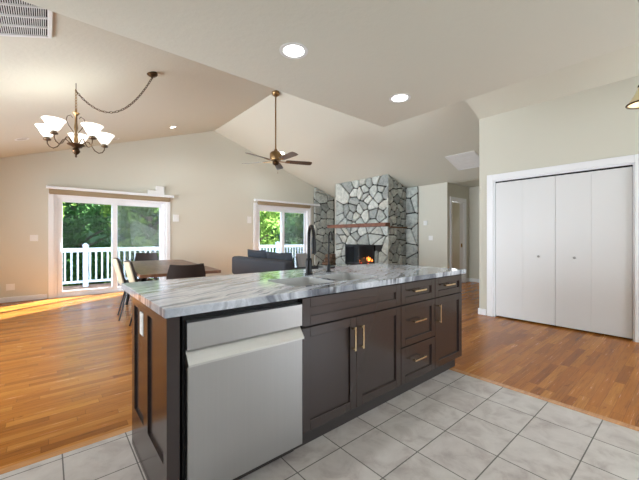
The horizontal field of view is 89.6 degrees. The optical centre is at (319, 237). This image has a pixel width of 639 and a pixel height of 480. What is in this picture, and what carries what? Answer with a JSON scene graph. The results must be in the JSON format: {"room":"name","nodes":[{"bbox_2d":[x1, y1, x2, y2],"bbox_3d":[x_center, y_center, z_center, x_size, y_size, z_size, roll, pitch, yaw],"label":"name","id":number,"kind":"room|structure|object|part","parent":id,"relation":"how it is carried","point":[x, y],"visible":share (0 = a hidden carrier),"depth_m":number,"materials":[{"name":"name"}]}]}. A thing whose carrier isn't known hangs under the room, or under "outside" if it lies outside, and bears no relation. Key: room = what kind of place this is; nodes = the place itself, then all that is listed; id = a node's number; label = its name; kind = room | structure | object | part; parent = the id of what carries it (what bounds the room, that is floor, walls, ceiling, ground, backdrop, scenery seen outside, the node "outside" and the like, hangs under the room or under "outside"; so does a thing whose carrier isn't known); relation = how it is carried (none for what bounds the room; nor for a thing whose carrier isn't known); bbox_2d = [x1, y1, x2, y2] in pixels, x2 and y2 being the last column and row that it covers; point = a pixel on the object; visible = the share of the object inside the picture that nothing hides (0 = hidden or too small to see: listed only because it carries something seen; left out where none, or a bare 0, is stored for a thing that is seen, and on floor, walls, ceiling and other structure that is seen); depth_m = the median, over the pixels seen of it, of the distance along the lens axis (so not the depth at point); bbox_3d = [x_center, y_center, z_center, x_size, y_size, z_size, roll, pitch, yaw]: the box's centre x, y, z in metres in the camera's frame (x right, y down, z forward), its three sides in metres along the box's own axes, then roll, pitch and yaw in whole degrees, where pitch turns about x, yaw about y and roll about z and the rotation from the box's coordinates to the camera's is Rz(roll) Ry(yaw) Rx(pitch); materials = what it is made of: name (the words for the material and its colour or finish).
{"room":"kitchen","nodes":[
{"label":"kitchen","id":0,"kind":"room"},
{"bbox_2d":[0,12,275,157],"bbox_3d":[-1.473,-1.945,2.572,5.710,2.050,11.170,0,0,-40],"label":"ceiling","id":1,"kind":"structure","parent":0,"point":[39,77],"depth_m":4.24,"materials":[{"name":"beige paint"}]},
{"bbox_2d":[15,138,28,140],"bbox_3d":[-4.812,-1.596,5.209,0.180,0.063,0.189,0,0,-34],"label":"recessed light","id":2,"kind":"object","parent":1,"relation":"in","point":[18,139],"visible":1,"depth_m":5.21,"materials":[{"name":"white plastic"}]},
{"bbox_2d":[0,0,52,38],"bbox_3d":[-2.330,-1.593,2.286,0.670,0.236,0.640,0,0,-40],"label":"ceiling vent","id":3,"kind":"object","parent":1,"relation":"in","point":[18,18],"visible":0.98,"depth_m":2.44,"materials":[{"name":"white plastic"}]},
{"bbox_2d":[35,71,157,157],"bbox_3d":[-2.664,-1.499,3.878,1.169,1.138,0.779,0,0,-40],"label":"chandelier","id":4,"kind":"object","parent":1,"relation":"hanging from","point":[52,124],"visible":0.99,"depth_m":3.68,"materials":[{"name":"white glass"}]},
{"bbox_3d":[-3.093,-1.206,3.656,0.214,0.120,0.214,0,0,-40],"label":"lamp shade","id":5,"kind":"part","parent":4,"relation":"part of","materials":[{"name":"white glass"}]},
{"bbox_3d":[-2.836,-1.206,3.441,0.214,0.120,0.214,0,0,-40],"label":"lamp shade","id":6,"kind":"part","parent":4,"relation":"part of","materials":[{"name":"white glass"}]},
{"bbox_3d":[-2.975,-1.080,3.685,0.255,0.121,0.012,0,0,-14],"label":"arm","id":7,"kind":"part","parent":4,"relation":"part of","materials":[{"name":"brown metal"}]},
{"bbox_3d":[-2.828,-1.080,3.562,0.012,0.121,0.255,0,0,4],"label":"arm","id":8,"kind":"part","parent":4,"relation":"part of","materials":[{"name":"brown metal"}]},
{"bbox_3d":[-2.817,-1.588,3.725,0.022,0.271,0.022,0,0,-40],"label":"hanging chain","id":9,"kind":"part","parent":4,"relation":"part of","materials":[{"name":"gold metal"}]},
{"bbox_3d":[-2.817,-1.015,3.725,0.170,0.170,0.170,0,0,-40],"label":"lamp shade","id":10,"kind":"part","parent":4,"relation":"part of","materials":[{"name":"brown metal"}]},
{"bbox_3d":[-2.968,-1.206,3.967,0.214,0.120,0.214,0,0,-40],"label":"lamp shade","id":11,"kind":"part","parent":4,"relation":"part of","materials":[{"name":"white glass"}]},
{"bbox_3d":[-2.552,-1.206,3.618,0.214,0.120,0.214,0,0,-40],"label":"lamp shade","id":12,"kind":"part","parent":4,"relation":"part of","materials":[{"name":"white glass"}]},
{"bbox_3d":[-2.633,-1.206,3.943,0.214,0.120,0.214,0,0,-40],"label":"lamp shade","id":13,"kind":"part","parent":4,"relation":"part of","materials":[{"name":"white glass"}]},
{"bbox_3d":[-2.443,-1.741,3.855,0.810,0.516,0.026,0,0,-19],"label":"swag chain","id":14,"kind":"part","parent":4,"relation":"part of","materials":[{"name":"brown metal"}]},
{"bbox_2d":[140,311,143,335],"bbox_3d":[-0.949,0.458,1.718,0.008,0.120,0.072,0,0,-40],"label":"electrical outlet","id":15,"kind":"object","parent":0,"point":[141,313],"visible":1,"depth_m":1.70,"materials":[{"name":"white plastic"}]},
{"bbox_2d":[0,131,326,298],"bbox_3d":[-3.330,-0.850,8.216,10.160,4.100,0.150,0,0,-40],"label":"wall","id":16,"kind":"structure","parent":0,"point":[214,193],"depth_m":7.87,"materials":[{"name":"beige paint"}]},
{"bbox_2d":[6,284,14,290],"bbox_3d":[-5.790,0.920,6.031,0.120,0.120,0.012,0,0,-40],"label":"wall outlet","id":17,"kind":"object","parent":16,"relation":"attached to","point":[8,286],"visible":1,"depth_m":6.03,"materials":[{"name":"white plastic"}]},
{"bbox_2d":[0,294,46,302],"bbox_3d":[-4.491,1.153,7.127,6.740,0.095,0.016,0,0,-40],"label":"baseboard","id":18,"kind":"structure","parent":16,"relation":"attached to","point":[40,296],"depth_m":6.14,"materials":[{"name":"white paint"}]},
{"bbox_2d":[30,235,37,240],"bbox_3d":[-5.537,0.000,6.245,0.120,0.120,0.012,0,0,-40],"label":"light switch","id":19,"kind":"object","parent":16,"relation":"attached to","point":[32,237],"visible":1,"depth_m":6.24,"materials":[{"name":"white plastic"}]},
{"bbox_2d":[48,190,169,298],"bbox_3d":[-4.549,0.122,7.165,2.270,2.155,0.162,0,0,-40],"label":"door","id":20,"kind":"structure","parent":16,"relation":"in","point":[55,201],"depth_m":6.77,"materials":[{"name":"white paint"}]},
{"bbox_3d":[-4.910,0.175,6.848,1.040,1.990,0.040,0,0,-40],"label":"sash","id":21,"kind":"part","parent":20,"relation":"part of","materials":[{"name":"white plastic"}]},
{"bbox_3d":[-4.219,0.175,7.498,1.065,1.990,0.040,0,0,-40],"label":"sash","id":22,"kind":"part","parent":20,"relation":"part of","materials":[{"name":"clear glass"}]},
{"bbox_2d":[46,185,173,201],"bbox_3d":[-4.457,-0.948,7.071,2.360,0.155,0.100,0,0,-40],"label":"window blind","id":23,"kind":"object","parent":16,"relation":"attached to","point":[58,190],"visible":1,"depth_m":6.92,"materials":[{"name":"beige fabric"}]},
{"bbox_2d":[147,186,163,194],"bbox_3d":[-3.858,-1.125,7.594,0.350,0.200,0.060,0,0,-40],"label":"box","id":24,"kind":"object","parent":23,"relation":"on","point":[159,190],"visible":0.95,"depth_m":7.60,"materials":[{"name":"white plastic"}]},
{"bbox_2d":[173,215,178,221],"bbox_3d":[-3.530,-0.490,7.926,0.130,0.170,0.034,0,0,-40],"label":"light switch","id":25,"kind":"object","parent":16,"relation":"attached to","point":[175,217],"visible":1,"depth_m":7.92,"materials":[{"name":"white plastic"}]},
{"bbox_2d":[254,203,310,257],"bbox_3d":[-1.135,0.087,10.050,2.130,2.225,0.162,0,0,-40],"label":"door","id":26,"kind":"structure","parent":16,"relation":"in","point":[257,208],"depth_m":10.03,"materials":[{"name":"white paint"}]},
{"bbox_3d":[-1.473,0.140,9.753,0.960,2.060,0.040,0,0,-40],"label":"sash","id":27,"kind":"part","parent":26,"relation":"part of","materials":[{"name":"white plastic"}]},
{"bbox_3d":[-0.835,0.140,10.357,1.005,2.060,0.040,0,0,-40],"label":"sash","id":28,"kind":"part","parent":26,"relation":"part of","materials":[{"name":"clear glass"}]},
{"bbox_2d":[254,199,319,207],"bbox_3d":[-0.940,-1.048,10.044,2.430,0.155,0.100,0,0,-40],"label":"window blind","id":29,"kind":"object","parent":16,"relation":"attached to","point":[259,201],"visible":1,"depth_m":9.89,"materials":[{"name":"white paint"}]},
{"bbox_2d":[121,263,465,318],"bbox_3d":[0.043,0.305,2.498,2.574,0.038,0.990,0,0,-40],"label":"countertop","id":30,"kind":"structure","parent":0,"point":[170,298],"depth_m":1.93,"materials":[{"name":"white stone"}]},
{"bbox_2d":[305,225,318,274],"bbox_3d":[-0.067,0.092,2.447,0.112,0.387,0.222,0,0,8],"label":"kitchen faucet","id":31,"kind":"object","parent":30,"relation":"on","point":[309,267],"visible":1,"depth_m":2.49,"materials":[{"name":"black metal"}]},
{"bbox_2d":[269,273,376,285],"bbox_3d":[0.041,0.402,2.283,0.804,0.226,0.389,0,0,-40],"label":"sink","id":32,"kind":"object","parent":30,"relation":"in","point":[301,281],"visible":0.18,"depth_m":2.37,"materials":[{"name":"metal"}]},
{"bbox_3d":[-0.119,0.402,2.148,0.384,0.226,0.389,0,0,-40],"label":"bowl","id":33,"kind":"part","parent":32,"relation":"part of","materials":[{"name":"silver metal"}]},
{"bbox_3d":[0.194,0.402,2.412,0.404,0.226,0.389,0,0,-40],"label":"bowl","id":34,"kind":"part","parent":32,"relation":"part of","materials":[{"name":"silver metal"}]},
{"bbox_2d":[326,231,334,271],"bbox_3d":[0.085,0.115,2.662,0.076,0.341,0.134,0,0,11],"label":"water tap","id":35,"kind":"object","parent":30,"relation":"on","point":[329,267],"visible":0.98,"depth_m":2.69,"materials":[{"name":"black metal"}]},
{"bbox_2d":[0,282,638,468],"bbox_3d":[1.173,1.250,4.886,12.500,0.100,11.050,0,0,-40],"label":"floor","id":36,"kind":"structure","parent":0,"point":[66,362],"depth_m":3.01,"materials":[{"name":"brown wood"}]},
{"bbox_2d":[123,260,137,332],"bbox_3d":[-2.308,0.751,4.338,0.571,0.903,0.445,0,0,-34],"label":"dining chair","id":37,"kind":"object","parent":36,"relation":"on","point":[131,274],"visible":0.26,"depth_m":4.08,"materials":[{"name":"beige fabric"}]},
{"bbox_2d":[112,258,152,320],"bbox_3d":[-2.853,0.751,4.951,0.571,0.903,0.445,0,0,-34],"label":"dining chair","id":38,"kind":"object","parent":36,"relation":"on","point":[116,261],"visible":0.44,"depth_m":4.71,"materials":[{"name":"beige fabric"}]},
{"bbox_3d":[-3.064,0.977,5.003,0.152,0.451,0.027,0,0,-4],"label":"leg","id":39,"kind":"part","parent":38,"relation":"part of","materials":[{"name":"black metal"}]},
{"bbox_3d":[-2.882,0.977,4.735,0.027,0.451,0.152,0,0,25],"label":"leg","id":40,"kind":"part","parent":38,"relation":"part of","materials":[{"name":"black metal"}]},
{"bbox_2d":[135,252,157,279],"bbox_3d":[-3.430,0.751,6.434,0.445,0.903,0.571,0,0,-34],"label":"dining chair","id":41,"kind":"object","parent":36,"relation":"on","point":[139,256],"visible":0.23,"depth_m":6.61,"materials":[{"name":"brown wood"}]},
{"bbox_2d":[125,260,220,304],"bbox_3d":[-2.496,0.822,5.214,1.002,0.765,2.720,0,0,-34],"label":"dining table","id":42,"kind":"object","parent":36,"relation":"on","point":[144,270],"visible":0.38,"depth_m":4.80,"materials":[{"name":"brown wood"}]},
{"bbox_3d":[-3.383,0.838,5.771,0.210,0.733,0.069,0,0,21],"label":"leg","id":43,"kind":"part","parent":42,"relation":"part of","materials":[{"name":"black metal"}]},
{"bbox_2d":[166,263,205,279],"bbox_3d":[-1.664,0.751,3.925,0.445,0.903,0.571,0,0,-34],"label":"dining chair","id":44,"kind":"object","parent":36,"relation":"on","point":[196,270],"visible":0.23,"depth_m":3.69,"materials":[{"name":"brown wood"}]},
{"bbox_2d":[232,256,322,273],"bbox_3d":[-0.914,0.800,6.651,0.990,0.800,2.100,0,0,-40],"label":"sofa","id":45,"kind":"object","parent":36,"relation":"on","point":[240,264],"visible":0.38,"depth_m":6.22,"materials":[{"name":"grey fabric"}]},
{"bbox_2d":[248,249,266,258],"bbox_3d":[-1.308,0.470,6.908,0.230,0.446,0.780,0,0,-40],"label":"cushion","id":46,"kind":"object","parent":45,"relation":"on","point":[251,253],"visible":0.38,"depth_m":6.74,"materials":[{"name":"fabric"}]},
{"bbox_3d":[-1.202,0.600,6.395,0.220,0.399,2.080,0,0,-40],"label":"backrest","id":47,"kind":"part","parent":45,"relation":"part of","materials":[{"name":"grey fabric"}]},
{"bbox_2d":[266,251,294,267],"bbox_3d":[-0.759,0.485,6.258,0.227,0.427,0.900,0,0,-40],"label":"cushion","id":48,"kind":"object","parent":45,"relation":"on","point":[270,255],"visible":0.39,"depth_m":6.06,"materials":[{"name":"fabric"}]},
{"bbox_2d":[296,253,306,266],"bbox_3d":[-0.323,0.488,6.300,0.178,0.391,0.420,0,0,25],"label":"cushion","id":49,"kind":"object","parent":45,"relation":"on","point":[300,258],"visible":0.62,"depth_m":6.15,"materials":[{"name":"grey fabric"}]},
{"bbox_3d":[-0.227,0.669,6.001,0.740,0.259,0.180,0,0,-40],"label":"arm","id":50,"kind":"part","parent":45,"relation":"part of","materials":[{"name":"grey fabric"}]},
{"bbox_2d":[0,369,638,479],"bbox_3d":[0.313,1.250,0.094,5.000,0.100,4.840,0,0,-40],"label":"floor tiles","id":51,"kind":"structure","parent":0,"point":[452,425],"depth_m":1.84,"materials":[{"name":"grey tile"}]},
{"bbox_2d":[180,299,303,479],"bbox_3d":[-0.552,0.766,1.822,0.620,0.868,0.724,0,0,-40],"label":"dishwasher","id":52,"kind":"object","parent":51,"relation":"on","point":[241,367],"visible":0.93,"depth_m":1.52,"materials":[{"name":"metal"}]},
{"bbox_3d":[-0.340,0.416,1.575,0.610,0.123,0.037,0,0,-40],"label":"control panel","id":53,"kind":"part","parent":52,"relation":"part of","materials":[{"name":"metal"}]},
{"bbox_3d":[-0.387,1.165,1.624,0.616,0.069,0.020,0,0,-40],"label":"kick plate","id":54,"kind":"part","parent":52,"relation":"part of","materials":[{"name":"silver metal"}]},
{"bbox_2d":[132,296,454,479],"bbox_3d":[0.109,0.763,2.426,2.544,0.874,0.714,0,0,-40],"label":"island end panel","id":55,"kind":"object","parent":51,"relation":"on","point":[155,354],"visible":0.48,"depth_m":1.50,"materials":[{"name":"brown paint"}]},
{"bbox_3d":[-0.843,0.763,1.622,0.051,0.874,0.714,0,0,-40],"label":"panel","id":56,"kind":"part","parent":55,"relation":"part of","materials":[{"name":"grey paint"}]},
{"bbox_2d":[294,283,400,449],"bbox_3d":[0.032,0.763,2.316,0.904,0.874,0.743,0,0,-40],"label":"base cabinet","id":57,"kind":"object","parent":51,"relation":"on","point":[351,343],"visible":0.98,"depth_m":2.01,"materials":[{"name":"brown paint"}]},
{"bbox_3d":[0.064,0.789,1.914,0.428,0.578,0.019,0,0,-40],"label":"door","id":58,"kind":"part","parent":57,"relation":"part of","materials":[{"name":"grey paint"}]},
{"bbox_3d":[0.244,0.413,2.066,0.899,0.158,0.019,0,0,-40],"label":"drawer","id":59,"kind":"part","parent":57,"relation":"part of","materials":[{"name":"grey paint"}]},
{"bbox_3d":[0.215,0.628,2.007,0.012,0.150,0.034,0,0,-40],"label":"handle","id":60,"kind":"part","parent":57,"relation":"part of","materials":[{"name":"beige metal"}]},
{"bbox_3d":[0.272,0.628,2.055,0.012,0.150,0.034,0,0,-40],"label":"handle","id":61,"kind":"part","parent":57,"relation":"part of","materials":[{"name":"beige metal"}]},
{"bbox_3d":[0.408,0.789,2.205,0.468,0.578,0.019,0,0,-40],"label":"door","id":62,"kind":"part","parent":57,"relation":"part of","materials":[{"name":"grey paint"}]},
{"bbox_2d":[393,278,434,397],"bbox_3d":[0.556,0.763,2.759,0.467,0.874,0.743,0,0,-40],"label":"base cabinet","id":63,"kind":"object","parent":51,"relation":"on","point":[417,305],"visible":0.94,"depth_m":2.50,"materials":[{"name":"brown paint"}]},
{"bbox_3d":[0.768,0.413,2.509,0.462,0.158,0.019,0,0,-40],"label":"drawer","id":64,"kind":"part","parent":63,"relation":"part of","materials":[{"name":"grey paint"}]},
{"bbox_3d":[0.768,0.652,2.509,0.462,0.304,0.019,0,0,-40],"label":"drawer","id":65,"kind":"part","parent":63,"relation":"part of","materials":[{"name":"grey paint"}]},
{"bbox_3d":[0.768,0.945,2.509,0.462,0.266,0.019,0,0,-40],"label":"drawer","id":66,"kind":"part","parent":63,"relation":"part of","materials":[{"name":"grey paint"}]},
{"bbox_3d":[0.770,0.925,2.476,0.155,0.012,0.034,0,0,-40],"label":"handle","id":67,"kind":"part","parent":63,"relation":"part of","materials":[{"name":"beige metal"}]},
{"bbox_3d":[0.770,0.632,2.476,0.155,0.012,0.034,0,0,-40],"label":"handle","id":68,"kind":"part","parent":63,"relation":"part of","materials":[{"name":"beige metal"}]},
{"bbox_2d":[427,274,461,379],"bbox_3d":[0.913,0.763,3.060,0.464,0.874,0.743,0,0,-40],"label":"base cabinet","id":69,"kind":"object","parent":51,"relation":"on","point":[448,289],"visible":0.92,"depth_m":2.80,"materials":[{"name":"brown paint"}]},
{"bbox_3d":[0.993,0.625,2.664,0.012,0.150,0.034,0,0,-40],"label":"handle","id":70,"kind":"part","parent":69,"relation":"part of","materials":[{"name":"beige metal"}]},
{"bbox_3d":[1.123,0.789,2.809,0.456,0.578,0.019,0,0,-40],"label":"door","id":71,"kind":"part","parent":69,"relation":"part of","materials":[{"name":"grey paint"}]},
{"bbox_3d":[1.123,0.413,2.809,0.456,0.158,0.019,0,0,-40],"label":"drawer","id":72,"kind":"part","parent":69,"relation":"part of","materials":[{"name":"grey paint"}]},
{"bbox_2d":[0,368,638,474],"bbox_3d":[0.319,1.250,0.135,5.062,0.101,4.895,0,0,-40],"label":"trim","id":73,"kind":"structure","parent":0,"point":[121,431],"depth_m":2.03,"materials":[{"name":"brown wood"}]},
{"bbox_2d":[314,187,333,265],"bbox_3d":[0.181,-0.249,11.026,0.930,2.898,0.091,0,0,-40],"label":"stone wall","id":74,"kind":"structure","parent":0,"point":[324,213],"depth_m":10.94,"materials":[{"name":"grey stone"}]},
{"bbox_2d":[21,0,638,126],"bbox_3d":[0.333,-1.957,0.032,5.190,1.434,4.960,0,0,-40],"label":"ceiling","id":75,"kind":"structure","parent":0,"point":[361,54],"depth_m":1.98,"materials":[{"name":"beige paint"}]},
{"bbox_2d":[279,42,307,58],"bbox_3d":[-0.171,-1.238,2.134,0.190,0.002,0.190,0,0,-40],"label":"recessed light","id":76,"kind":"object","parent":75,"relation":"in","point":[291,50],"visible":1,"depth_m":2.13,"materials":[{"name":"white plastic"}]},
{"bbox_2d":[389,93,410,102],"bbox_3d":[0.712,-1.238,2.853,0.190,0.002,0.190,0,0,-40],"label":"recessed light","id":77,"kind":"object","parent":75,"relation":"in","point":[402,97],"visible":1,"depth_m":2.86,"materials":[{"name":"white plastic"}]},
{"bbox_2d":[215,90,478,197],"bbox_3d":[3.347,-2.185,6.645,6.910,1.570,11.170,0,0,-40],"label":"ceiling","id":78,"kind":"structure","parent":0,"point":[340,147],"depth_m":7.43,"materials":[{"name":"beige paint"}]},
{"bbox_2d":[242,90,311,172],"bbox_3d":[-0.833,-2.050,6.216,1.403,1.580,1.372,0,0,-40],"label":"ceiling fan","id":79,"kind":"object","parent":78,"relation":"hanging from","point":[276,156],"visible":1,"depth_m":6.21,"materials":[{"name":"gold metal"}]},
{"bbox_3d":[-0.851,-2.180,6.259,0.027,1.140,0.027,0,0,-40],"label":"down rod","id":80,"kind":"part","parent":79,"relation":"part of","materials":[{"name":"gold metal"}]},
{"bbox_3d":[-0.852,-1.495,6.724,0.146,0.040,0.530,0,0,0],"label":"blade","id":81,"kind":"part","parent":79,"relation":"part of","materials":[{"name":"brown wood"}]},
{"bbox_3d":[-0.577,-1.495,5.883,0.146,0.040,0.530,0,0,-36],"label":"blade","id":82,"kind":"part","parent":79,"relation":"part of","materials":[{"name":"brown wood"}]},
{"bbox_3d":[-0.409,-1.495,6.404,0.530,0.040,0.146,0,0,-18],"label":"blade","id":83,"kind":"part","parent":79,"relation":"part of","materials":[{"name":"brown wood"}]},
{"bbox_2d":[445,151,478,169],"bbox_3d":[3.174,-1.664,6.977,0.628,0.219,0.640,0,0,-40],"label":"ceiling vent","id":84,"kind":"object","parent":78,"relation":"in","point":[467,160],"visible":0.77,"depth_m":6.97,"materials":[{"name":"white plastic"}]},
{"bbox_2d":[335,174,406,265],"bbox_3d":[1.453,-0.245,9.563,0.876,2.890,2.116,0,0,-40],"label":"stone fireplace","id":85,"kind":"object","parent":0,"point":[377,199],"depth_m":8.94,"materials":[{"name":"grey stone"}]},
{"bbox_2d":[327,222,389,227],"bbox_3d":[1.033,-0.352,9.226,0.202,0.095,2.280,0,0,-40],"label":"mantel shelf","id":86,"kind":"object","parent":85,"relation":"attached to","point":[385,223],"visible":1,"depth_m":8.99,"materials":[{"name":"brown wood"}]},
{"bbox_2d":[345,244,374,264],"bbox_3d":[1.280,0.485,9.408,0.380,0.570,1.110,0,0,-40],"label":"fireplace insert","id":87,"kind":"object","parent":85,"relation":"in","point":[354,253],"visible":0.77,"depth_m":9.68,"materials":[{"name":"black metal"}]},
{"bbox_2d":[359,256,372,263],"bbox_3d":[1.391,0.634,9.323,0.174,0.212,0.613,0,0,-40],"label":"fire","id":88,"kind":"object","parent":87,"relation":"in","point":[368,260],"visible":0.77,"depth_m":9.27,"materials":[{"name":"orange"}]},
{"bbox_2d":[334,182,449,267],"bbox_3d":[1.915,-0.114,9.788,0.120,2.628,4.220,0,0,-40],"label":"wall","id":89,"kind":"structure","parent":0,"point":[433,199],"depth_m":8.43,"materials":[{"name":"beige paint"}]},
{"bbox_2d":[405,187,417,265],"bbox_3d":[2.534,-0.100,8.897,0.084,2.600,0.420,0,0,-40],"label":"stone wall","id":90,"kind":"structure","parent":0,"point":[411,200],"depth_m":8.85,"materials":[{"name":"grey stone"}]},
{"bbox_2d":[452,202,459,268],"bbox_3d":[3.433,-0.105,9.990,2.460,2.610,2.570,0,0,-40],"label":"wall","id":91,"kind":"structure","parent":0,"point":[455,206],"depth_m":10.49,"materials":[{"name":"beige paint"}]},
{"bbox_2d":[450,183,468,277],"bbox_3d":[3.711,-0.105,8.622,1.120,2.610,0.120,0,0,-40],"label":"wall","id":92,"kind":"structure","parent":0,"point":[458,191],"depth_m":8.77,"materials":[{"name":"beige paint"}]},
{"bbox_2d":[450,196,466,281],"bbox_3d":[3.623,0.070,8.533,0.870,2.260,0.142,0,0,-40],"label":"door frame","id":93,"kind":"structure","parent":92,"relation":"in","point":[463,202],"depth_m":8.72,"materials":[{"name":"white paint"}]},
{"bbox_2d":[467,278,478,281],"bbox_3d":[4.664,1.153,8.131,0.180,0.095,1.860,0,0,-40],"label":"baseboard","id":94,"kind":"structure","parent":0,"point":[468,279],"depth_m":8.81,"materials":[{"name":"white paint"}]},
{"bbox_2d":[469,186,478,278],"bbox_3d":[4.823,-0.105,8.174,0.120,2.610,2.000,0,0,-40],"label":"wall","id":95,"kind":"structure","parent":0,"point":[473,191],"depth_m":8.79,"materials":[{"name":"beige paint"}]},
{"bbox_2d":[465,43,638,118],"bbox_3d":[3.225,-2.359,2.529,2.448,0.978,4.800,0,0,-40],"label":"ceiling","id":96,"kind":"structure","parent":0,"point":[621,64],"depth_m":4.06,"materials":[{"name":"beige paint"}]},
{"bbox_2d":[479,76,638,309],"bbox_3d":[5.482,-0.335,4.436,3.700,3.070,4.800,0,0,-40],"label":"wall","id":97,"kind":"structure","parent":0,"point":[595,123],"depth_m":4.31,"materials":[{"name":"beige paint"}]},
{"bbox_2d":[478,308,486,314],"bbox_3d":[3.957,1.153,6.228,3.716,0.095,0.126,0,0,-40],"label":"baseboard","id":98,"kind":"structure","parent":97,"relation":"attached to","point":[480,311],"depth_m":5.02,"materials":[{"name":"white paint"}]},
{"bbox_2d":[487,154,638,342],"bbox_3d":[3.193,0.117,4.354,0.142,2.165,1.730,0,0,-40],"label":"door","id":99,"kind":"structure","parent":97,"relation":"in","point":[563,243],"depth_m":4.22,"materials":[{"name":"white paint"}]},
{"bbox_3d":[2.816,0.172,4.780,0.032,2.013,0.369,0,0,-40],"label":"panel","id":100,"kind":"part","parent":99,"relation":"part of","materials":[{"name":"white paint"}]},
{"bbox_3d":[3.059,0.172,4.492,0.032,2.013,0.383,0,0,-40],"label":"panel","id":101,"kind":"part","parent":99,"relation":"part of","materials":[{"name":"white paint"}]},
{"bbox_3d":[3.307,0.172,4.199,0.032,2.013,0.374,0,0,-40],"label":"panel","id":102,"kind":"part","parent":99,"relation":"part of","materials":[{"name":"white paint"}]},
{"bbox_3d":[3.548,0.172,3.913,0.032,2.013,0.372,0,0,-40],"label":"panel","id":103,"kind":"part","parent":99,"relation":"part of","materials":[{"name":"white paint"}]},
{"bbox_2d":[625,85,638,109],"bbox_3d":[2.976,-1.914,2.954,0.250,1.376,0.250,0,0,-40],"label":"pendant lamp","id":104,"kind":"object","parent":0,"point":[634,103],"visible":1,"depth_m":2.98,"materials":[{"name":"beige glass"}]},
{"bbox_3d":[2.976,-1.315,2.954,0.226,0.151,0.226,0,0,-40],"label":"lamp shade","id":105,"kind":"part","parent":104,"relation":"part of","materials":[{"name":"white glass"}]},
{"label":"outside","id":106,"kind":"structure","parent":0,"visible":0},
{"bbox_2d":[63,279,158,290],"bbox_3d":[-3.107,1.240,9.719,11.000,0.040,1.838,0,0,-40],"label":"floor","id":107,"kind":"structure","parent":106,"point":[91,286],"depth_m":8.10,"materials":[{"name":"wood"}]},
{"bbox_2d":[63,242,303,286],"bbox_3d":[-3.443,0.674,10.117,10.254,1.091,0.134,0,0,-40],"label":"deck railing","id":108,"kind":"object","parent":107,"relation":"on","point":[85,249],"visible":0.2,"depth_m":8.21,"materials":[{"name":"white wood"}]},
{"bbox_3d":[-5.865,0.700,8.071,0.110,1.040,0.112,0,0,-40],"label":"post","id":109,"kind":"part","parent":108,"relation":"part of","materials":[{"name":"white wood"}]},
{"bbox_3d":[-3.443,1.090,10.117,10.200,0.060,0.040,0,0,-40],"label":"rail","id":110,"kind":"part","parent":108,"relation":"part of","materials":[{"name":"white wood"}]},
{"bbox_3d":[-3.443,0.300,10.117,10.200,0.100,0.090,0,0,-40],"label":"rail","id":111,"kind":"part","parent":108,"relation":"part of","materials":[{"name":"white wood"}]},
{"bbox_3d":[-1.534,0.700,11.731,0.110,1.040,0.112,0,0,-40],"label":"post","id":112,"kind":"part","parent":108,"relation":"part of","materials":[{"name":"white wood"}]},
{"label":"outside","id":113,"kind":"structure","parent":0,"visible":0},
{"bbox_2d":[83,205,294,271],"bbox_3d":[-10.656,-0.700,35.849,110.000,10.200,51.480,0,0,-40],"label":"ground","id":114,"kind":"structure","parent":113,"point":[93,239],"depth_m":25.95,"materials":[{"name":"green plant"}]},
{"bbox_2d":[63,202,75,285],"bbox_3d":[-9.055,1.262,9.295,3.599,7.111,3.321,0,0,-12],"label":"broadleaf tree","id":115,"kind":"object","parent":114,"relation":"on","point":[64,207],"visible":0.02,"depth_m":9.90,"materials":[{"name":"green plant"}]},
{"bbox_2d":[63,202,128,285],"bbox_3d":[-10.648,0.287,14.122,4.199,8.873,4.427,0,0,-12],"label":"dense tree","id":116,"kind":"object","parent":114,"relation":"on","point":[74,219],"visible":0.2,"depth_m":13.40,"materials":[{"name":"green plant"}]},
{"bbox_2d":[96,204,158,282],"bbox_3d":[-6.030,1.262,12.201,3.321,7.111,3.599,0,0,4],"label":"broadleaf tree","id":117,"kind":"object","parent":114,"relation":"on","point":[134,221],"visible":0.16,"depth_m":11.20,"materials":[{"name":"green plant"}]},
{"bbox_2d":[119,209,155,265],"bbox_3d":[-10.981,-0.904,21.083,5.774,11.574,5.477,0,0,-2],"label":"dense tree","id":118,"kind":"object","parent":114,"relation":"on","point":[132,209],"visible":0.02,"depth_m":20.17,"materials":[{"name":"green plant"}]},
{"bbox_2d":[260,211,284,252],"bbox_3d":[-3.397,1.262,14.752,3.599,7.111,3.321,0,0,-9],"label":"broadleaf tree","id":119,"kind":"object","parent":114,"relation":"on","point":[270,223],"visible":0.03,"depth_m":14.16,"materials":[{"name":"green plant"}]},
{"bbox_2d":[261,212,293,252],"bbox_3d":[-3.361,0.287,20.131,4.199,8.873,4.427,0,0,-21],"label":"dense tree","id":120,"kind":"object","parent":114,"relation":"on","point":[287,217],"visible":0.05,"depth_m":20.07,"materials":[{"name":"green plant"}]},
{"bbox_2d":[279,213,303,256],"bbox_3d":[-1.628,-0.904,28.938,5.774,11.574,5.477,0,0,-31],"label":"dense tree","id":121,"kind":"object","parent":114,"relation":"on","point":[292,239],"visible":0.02,"depth_m":28.55,"materials":[{"name":"green plant"}]},
{"bbox_2d":[289,213,303,267],"bbox_3d":[-0.138,1.262,17.451,3.599,7.111,3.321,0,0,42],"label":"broadleaf tree","id":122,"kind":"object","parent":114,"relation":"on","point":[299,224],"visible":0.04,"depth_m":17.19,"materials":[{"name":"green plant"}]}
]}

